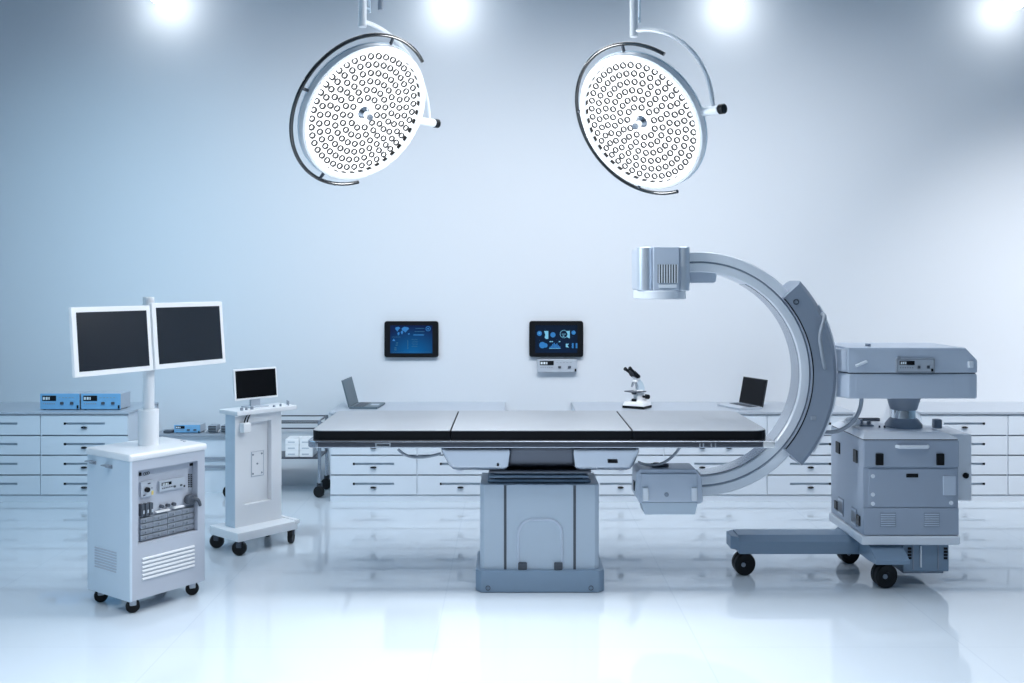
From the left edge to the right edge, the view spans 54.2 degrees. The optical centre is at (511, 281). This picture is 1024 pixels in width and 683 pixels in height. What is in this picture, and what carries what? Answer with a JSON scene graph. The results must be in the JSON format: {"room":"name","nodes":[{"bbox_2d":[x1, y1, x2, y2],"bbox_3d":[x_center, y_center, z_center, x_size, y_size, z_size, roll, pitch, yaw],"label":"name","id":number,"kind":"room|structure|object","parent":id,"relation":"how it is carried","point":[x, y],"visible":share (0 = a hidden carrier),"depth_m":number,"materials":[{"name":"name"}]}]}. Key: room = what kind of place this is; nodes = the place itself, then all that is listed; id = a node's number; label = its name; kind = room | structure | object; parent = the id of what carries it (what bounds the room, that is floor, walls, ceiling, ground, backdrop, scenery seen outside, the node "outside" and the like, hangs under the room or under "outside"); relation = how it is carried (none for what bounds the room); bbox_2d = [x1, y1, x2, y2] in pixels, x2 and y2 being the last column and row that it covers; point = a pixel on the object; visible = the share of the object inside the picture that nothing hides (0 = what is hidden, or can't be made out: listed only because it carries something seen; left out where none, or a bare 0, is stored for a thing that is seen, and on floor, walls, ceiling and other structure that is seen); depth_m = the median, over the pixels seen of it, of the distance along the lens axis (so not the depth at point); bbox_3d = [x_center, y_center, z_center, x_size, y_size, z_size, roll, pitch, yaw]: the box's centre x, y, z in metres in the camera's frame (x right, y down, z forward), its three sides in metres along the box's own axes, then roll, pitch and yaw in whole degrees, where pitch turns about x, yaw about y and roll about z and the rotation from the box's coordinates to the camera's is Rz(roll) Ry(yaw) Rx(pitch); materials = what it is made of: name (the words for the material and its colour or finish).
{"room":"operating room","nodes":[
{"label":"operating room","id":0,"kind":"room"},
{"bbox_2d":[0,0,1023,484],"bbox_3d":[0.000,-0.410,8.170,11.400,4.120,0.100,0,0,0],"label":"wall","id":1,"kind":"structure","parent":0,"point":[868,155],"depth_m":8.12,"materials":[{"name":"white paint"}]},
{"bbox_2d":[384,321,438,356],"bbox_3d":[-0.814,0.463,8.101,0.437,0.293,0.038,0,0,0],"label":"tablet","id":2,"kind":"object","parent":1,"relation":"attached to","point":[401,338],"visible":1,"depth_m":8.08,"materials":[{"name":"glass"}]},
{"bbox_2d":[529,321,582,356],"bbox_3d":[0.358,0.461,8.101,0.437,0.291,0.038,0,0,0],"label":"tablet","id":3,"kind":"object","parent":1,"relation":"attached to","point":[546,338],"visible":1,"depth_m":8.08,"materials":[{"name":"glass"}]},
{"bbox_2d":[537,359,576,371],"bbox_3d":[0.365,0.675,8.089,0.319,0.104,0.059,0,0,0],"label":"instrument","id":4,"kind":"object","parent":1,"relation":"attached to","point":[543,365],"visible":1,"depth_m":8.07,"materials":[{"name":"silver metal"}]},
{"bbox_2d":[0,485,1023,682],"bbox_3d":[0.000,1.700,2.510,11.400,0.100,11.420,0,0,0],"label":"floor","id":5,"kind":"structure","parent":0,"point":[363,592],"depth_m":5.01,"materials":[{"name":"tile"}]},
{"bbox_2d":[0,415,40,501],"bbox_3d":[-3.864,1.322,7.798,0.656,0.656,0.636,0,0,0],"label":"base cabinet","id":6,"kind":"object","parent":5,"relation":"on","point":[20,435],"visible":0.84,"depth_m":7.50,"materials":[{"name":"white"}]},
{"bbox_2d":[0,402,157,414],"bbox_3d":[-3.534,0.983,7.803,1.331,0.020,0.630,0,0,0],"label":"countertop","id":7,"kind":"structure","parent":6,"relation":"on","point":[6,408],"depth_m":7.58,"materials":[{"name":"grey laminate"}]},
{"bbox_2d":[40,391,89,409],"bbox_3d":[-3.438,0.911,7.695,0.299,0.125,0.210,0,0,0],"label":"instrument box","id":8,"kind":"object","parent":7,"relation":"on","point":[52,399],"visible":0.91,"depth_m":7.60,"materials":[{"name":"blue metal"}]},
{"bbox_2d":[81,391,129,409],"bbox_3d":[-3.126,0.911,7.695,0.300,0.125,0.210,0,0,0],"label":"instrument box","id":9,"kind":"object","parent":7,"relation":"on","point":[118,400],"visible":1,"depth_m":7.60,"materials":[{"name":"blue metal"}]},
{"bbox_2d":[41,405,156,501],"bbox_3d":[-3.208,1.322,7.798,0.656,0.656,0.636,0,0,0],"label":"base cabinet","id":10,"kind":"object","parent":5,"relation":"on","point":[65,439],"visible":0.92,"depth_m":7.50,"materials":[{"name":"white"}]},
{"bbox_2d":[68,297,225,612],"bbox_3d":[-1.913,0.864,5.204,0.394,1.572,0.972,0,0,36],"label":"cart","id":11,"kind":"object","parent":5,"relation":"on","point":[146,495],"visible":1,"depth_m":5.09,"materials":[{"name":"white metal"}]},
{"bbox_2d":[68,305,152,377],"bbox_3d":[-1.972,0.287,4.937,0.106,0.335,0.469,0,0,36],"label":"monitor","id":12,"kind":"object","parent":11,"relation":"on","point":[105,340],"depth_m":4.91,"materials":[{"name":"white plastic"}]},
{"bbox_2d":[149,301,225,369],"bbox_3d":[-1.735,0.280,5.369,0.110,0.344,0.496,0,0,36],"label":"monitor","id":13,"kind":"object","parent":11,"relation":"on","point":[181,334],"depth_m":5.33,"materials":[{"name":"white plastic"}]},
{"bbox_2d":[159,429,224,491],"bbox_3d":[-2.518,1.421,7.965,0.605,0.457,0.290,0,0,0],"label":"bench","id":14,"kind":"object","parent":5,"relation":"on","point":[215,442],"visible":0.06,"depth_m":7.85,"materials":[{"name":"grey"}]},
{"bbox_2d":[163,430,173,432],"bbox_3d":[-2.715,1.181,7.910,0.071,0.022,0.060,0,0,0],"label":"remote control","id":15,"kind":"object","parent":14,"relation":"on","point":[164,431],"visible":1,"depth_m":7.88,"materials":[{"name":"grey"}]},
{"bbox_2d":[174,422,205,432],"bbox_3d":[-2.561,1.159,7.950,0.205,0.066,0.160,0,0,0],"label":"instrument box","id":16,"kind":"object","parent":14,"relation":"on","point":[182,427],"visible":1,"depth_m":7.88,"materials":[{"name":"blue metal"}]},
{"bbox_2d":[205,424,219,432],"bbox_3d":[-2.377,1.161,7.928,0.106,0.062,0.103,0,0,0],"label":"power adapter","id":17,"kind":"object","parent":14,"relation":"on","point":[213,428],"visible":1,"depth_m":7.88,"materials":[{"name":"grey"}]},
{"bbox_2d":[218,424,224,432],"bbox_3d":[-2.275,1.161,7.928,0.106,0.062,0.103,0,0,0],"label":"power adapter","id":18,"kind":"object","parent":14,"relation":"on","point":[222,429],"visible":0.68,"depth_m":7.88,"materials":[{"name":"grey"}]},
{"bbox_2d":[209,367,299,555],"bbox_3d":[-1.602,1.097,6.280,0.331,1.105,0.497,0,0,41],"label":"cart","id":19,"kind":"object","parent":5,"relation":"on","point":[253,430],"visible":1,"depth_m":6.25,"materials":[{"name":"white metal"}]},
{"bbox_2d":[239,415,250,432],"bbox_3d":[-1.641,0.868,6.163,0.070,0.117,0.090,0,0,0],"label":"holder","id":20,"kind":"object","parent":19,"relation":"attached to","point":[244,420],"depth_m":6.15,"materials":[{"name":"white plastic"}]},
{"bbox_2d":[219,403,296,415],"bbox_3d":[-1.600,0.803,6.313,0.200,0.028,0.445,0,0,41],"label":"shelf","id":21,"kind":"object","parent":19,"relation":"attached to","point":[253,409],"depth_m":6.26,"materials":[{"name":"white plastic"}]},
{"bbox_2d":[223,415,329,497],"bbox_3d":[-1.827,1.355,7.814,0.783,0.590,0.356,0,0,0],"label":"trolley","id":22,"kind":"object","parent":5,"relation":"on","point":[318,491],"visible":0.44,"depth_m":7.68,"materials":[{"name":"grey metal"}]},
{"bbox_2d":[285,451,298,456],"bbox_3d":[-1.694,1.325,7.779,0.104,0.045,0.162,0,0,0],"label":"box","id":23,"kind":"object","parent":22,"relation":"on","point":[287,453],"visible":0.64,"depth_m":7.70,"materials":[{"name":"white cardboard"}]},
{"bbox_2d":[285,445,298,450],"bbox_3d":[-1.694,1.278,7.779,0.104,0.045,0.162,0,0,0],"label":"box","id":24,"kind":"object","parent":23,"relation":"on","point":[287,447],"visible":0.64,"depth_m":7.70,"materials":[{"name":"white cardboard"}]},
{"bbox_2d":[285,436,302,444],"bbox_3d":[-1.694,1.232,7.779,0.104,0.045,0.162,0,0,0],"label":"box","id":25,"kind":"object","parent":24,"relation":"on","point":[291,440],"visible":0.88,"depth_m":7.70,"materials":[{"name":"white cardboard"}]},
{"bbox_2d":[281,451,325,458],"bbox_3d":[-1.826,1.354,7.830,0.695,0.012,0.300,0,0,0],"label":"shelf","id":26,"kind":"object","parent":22,"relation":"attached to","point":[318,455],"depth_m":7.68,"materials":[{"name":"grey metal"}]},
{"bbox_2d":[299,448,316,456],"bbox_3d":[-1.586,1.325,7.779,0.104,0.045,0.162,0,0,0],"label":"box","id":27,"kind":"object","parent":22,"relation":"on","point":[301,453],"visible":0.8,"depth_m":7.70,"materials":[{"name":"white cardboard"}]},
{"bbox_2d":[299,445,314,450],"bbox_3d":[-1.586,1.278,7.779,0.104,0.045,0.162,0,0,0],"label":"box","id":28,"kind":"object","parent":27,"relation":"on","point":[301,447],"visible":0.57,"depth_m":7.70,"materials":[{"name":"white cardboard"}]},
{"bbox_2d":[299,436,312,444],"bbox_3d":[-1.586,1.232,7.779,0.104,0.045,0.162,0,0,0],"label":"box","id":29,"kind":"object","parent":28,"relation":"on","point":[304,440],"visible":0.53,"depth_m":7.70,"materials":[{"name":"white cardboard"}]},
{"bbox_2d":[330,415,416,501],"bbox_3d":[-1.039,1.322,7.798,0.652,0.656,0.636,0,0,0],"label":"base cabinet","id":30,"kind":"object","parent":5,"relation":"on","point":[356,474],"visible":0.52,"depth_m":7.50,"materials":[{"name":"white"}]},
{"bbox_2d":[329,402,505,414],"bbox_3d":[-0.713,0.983,7.803,1.320,0.020,0.630,0,0,0],"label":"countertop","id":31,"kind":"structure","parent":30,"relation":"on","point":[388,406],"depth_m":7.76,"materials":[{"name":"grey laminate"}]},
{"bbox_2d":[341,377,384,408],"bbox_3d":[-1.160,0.864,7.817,0.280,0.219,0.315,0,0,4],"label":"laptop","id":32,"kind":"object","parent":31,"relation":"on","point":[348,385],"visible":1,"depth_m":7.78,"materials":[{"name":"grey metal"}]},
{"bbox_2d":[417,448,488,501],"bbox_3d":[-0.386,1.322,7.798,0.652,0.656,0.636,0,0,0],"label":"base cabinet","id":33,"kind":"object","parent":5,"relation":"on","point":[437,481],"visible":0.25,"depth_m":7.50,"materials":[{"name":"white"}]},
{"bbox_2d":[308,411,774,592],"bbox_3d":[0.147,1.211,5.593,2.420,0.878,0.881,0,0,0],"label":"table","id":34,"kind":"object","parent":5,"relation":"on","point":[539,491],"visible":1,"depth_m":5.33,"materials":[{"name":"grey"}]},
{"bbox_2d":[572,407,663,501],"bbox_3d":[0.814,1.322,7.798,0.652,0.656,0.636,0,0,0],"label":"base cabinet","id":35,"kind":"object","parent":5,"relation":"on","point":[614,485],"visible":0.18,"depth_m":7.50,"materials":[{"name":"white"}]},
{"bbox_2d":[571,402,854,414],"bbox_3d":[1.526,0.983,7.803,2.092,0.020,0.630,0,0,0],"label":"countertop","id":36,"kind":"structure","parent":35,"relation":"on","point":[769,408],"depth_m":7.76,"materials":[{"name":"grey laminate"}]},
{"bbox_2d":[622,366,651,409],"bbox_3d":[0.966,0.810,7.738,0.184,0.326,0.211,0,0,32],"label":"microscope","id":37,"kind":"object","parent":36,"relation":"on","point":[639,400],"visible":1,"depth_m":7.71,"materials":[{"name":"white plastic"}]},
{"bbox_2d":[717,376,767,409],"bbox_3d":[1.790,0.863,7.774,0.254,0.222,0.310,0,0,-22],"label":"laptop","id":38,"kind":"object","parent":36,"relation":"on","point":[753,390],"visible":1,"depth_m":7.78,"materials":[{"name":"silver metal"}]},
{"bbox_2d":[664,415,766,501],"bbox_3d":[1.526,1.322,7.798,0.772,0.656,0.636,0,0,0],"label":"base cabinet","id":39,"kind":"object","parent":5,"relation":"on","point":[699,458],"visible":0.25,"depth_m":7.50,"materials":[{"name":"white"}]},
{"bbox_2d":[632,247,976,587],"bbox_3d":[1.590,0.729,5.640,1.861,1.841,0.680,0,0,0],"label":"machine","id":40,"kind":"object","parent":5,"relation":"on","point":[898,483],"visible":1,"depth_m":5.40,"materials":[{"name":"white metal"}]},
{"bbox_2d":[658,265,677,287],"bbox_3d":[0.841,-0.031,5.399,0.109,0.127,0.013,0,0,0],"label":"grille","id":41,"kind":"object","parent":40,"relation":"attached to","point":[667,274],"depth_m":5.40,"materials":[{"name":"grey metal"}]},
{"bbox_2d":[838,496,843,516],"bbox_3d":[1.888,1.288,5.736,0.008,0.099,0.087,0,0,0],"label":"vent","id":42,"kind":"object","parent":40,"relation":"attached to","point":[840,498],"depth_m":5.73,"materials":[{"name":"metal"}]},
{"bbox_2d":[851,506,856,526],"bbox_3d":[1.888,1.294,5.517,0.008,0.096,0.081,0,0,0],"label":"vent","id":43,"kind":"object","parent":40,"relation":"attached to","point":[853,508],"depth_m":5.51,"materials":[{"name":"grey metal"}]},
{"bbox_2d":[880,513,895,526],"bbox_3d":[2.020,1.278,5.377,0.087,0.078,0.013,0,0,0],"label":"vent","id":44,"kind":"object","parent":40,"relation":"attached to","point":[886,519],"depth_m":5.37,"materials":[{"name":"grey metal"}]},
{"bbox_2d":[924,513,939,526],"bbox_3d":[2.255,1.278,5.377,0.087,0.078,0.013,0,0,0],"label":"vent","id":45,"kind":"object","parent":40,"relation":"attached to","point":[930,519],"depth_m":5.37,"materials":[{"name":"grey metal"}]},
{"bbox_2d":[767,415,852,501],"bbox_3d":[2.239,1.322,7.798,0.652,0.656,0.636,0,0,0],"label":"base cabinet","id":46,"kind":"object","parent":5,"relation":"on","point":[791,481],"visible":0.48,"depth_m":7.50,"materials":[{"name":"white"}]},
{"bbox_2d":[890,409,1006,501],"bbox_3d":[3.394,1.322,7.798,0.652,0.656,0.636,0,0,0],"label":"base cabinet","id":47,"kind":"object","parent":5,"relation":"on","point":[988,433],"visible":0.36,"depth_m":7.50,"materials":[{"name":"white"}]},
{"bbox_2d":[916,402,1023,414],"bbox_3d":[3.720,0.983,7.803,1.320,0.020,0.630,0,0,0],"label":"countertop","id":48,"kind":"structure","parent":47,"relation":"on","point":[924,408],"depth_m":7.70,"materials":[{"name":"grey laminate"}]},
{"bbox_2d":[1007,415,1023,501],"bbox_3d":[4.046,1.322,7.798,0.652,0.656,0.636,0,0,0],"label":"base cabinet","id":49,"kind":"object","parent":5,"relation":"on","point":[1015,423],"visible":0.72,"depth_m":7.50,"materials":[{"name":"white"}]},
{"bbox_3d":[0.000,-2.520,2.510,11.400,0.100,11.420,0,0,0],"label":"ceiling","id":50,"kind":"structure","parent":0,"visible":0},
{"bbox_2d":[152,0,165,3],"bbox_3d":[-2.777,-2.329,7.860,0.140,0.283,0.140,0,0,0],"label":"ceiling spotlight","id":51,"kind":"object","parent":50,"relation":"hanging from","point":[154,1],"visible":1,"depth_m":7.84,"materials":[{"name":"white ceramic"}]},
{"bbox_2d":[289,0,440,185],"bbox_3d":[-0.712,-1.484,5.060,0.438,1.973,0.936,0,0,42],"label":"lamp","id":52,"kind":"object","parent":50,"relation":"hanging from","point":[363,108],"visible":1,"depth_m":4.99,"materials":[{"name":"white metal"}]},
{"bbox_2d":[313,53,419,172],"bbox_3d":[-0.737,-0.844,5.010,0.357,0.574,0.659,0,0,42],"label":"light panel","id":53,"kind":"object","parent":52,"relation":"attached to","point":[366,108],"depth_m":5.01,"materials":[{"name":"white plastic"}]},
{"bbox_2d":[575,0,726,194],"bbox_3d":[0.682,-1.460,4.997,0.900,2.021,0.432,0,0,42],"label":"lamp","id":54,"kind":"object","parent":50,"relation":"hanging from","point":[643,122],"visible":1,"depth_m":4.99,"materials":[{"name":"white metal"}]},
{"bbox_2d":[586,64,690,181],"bbox_3d":[0.644,-0.799,5.011,0.350,0.577,0.659,0,0,-44],"label":"light panel","id":55,"kind":"object","parent":54,"relation":"attached to","point":[638,116],"depth_m":5.01,"materials":[{"name":"white plastic"}]},
{"bbox_2d":[1005,0,1023,9],"bbox_3d":[3.954,-2.304,7.860,0.140,0.331,0.140,0,0,0],"label":"ceiling spotlight","id":56,"kind":"object","parent":50,"relation":"hanging from","point":[1011,4],"visible":1,"depth_m":7.82,"materials":[{"name":"white ceramic"}]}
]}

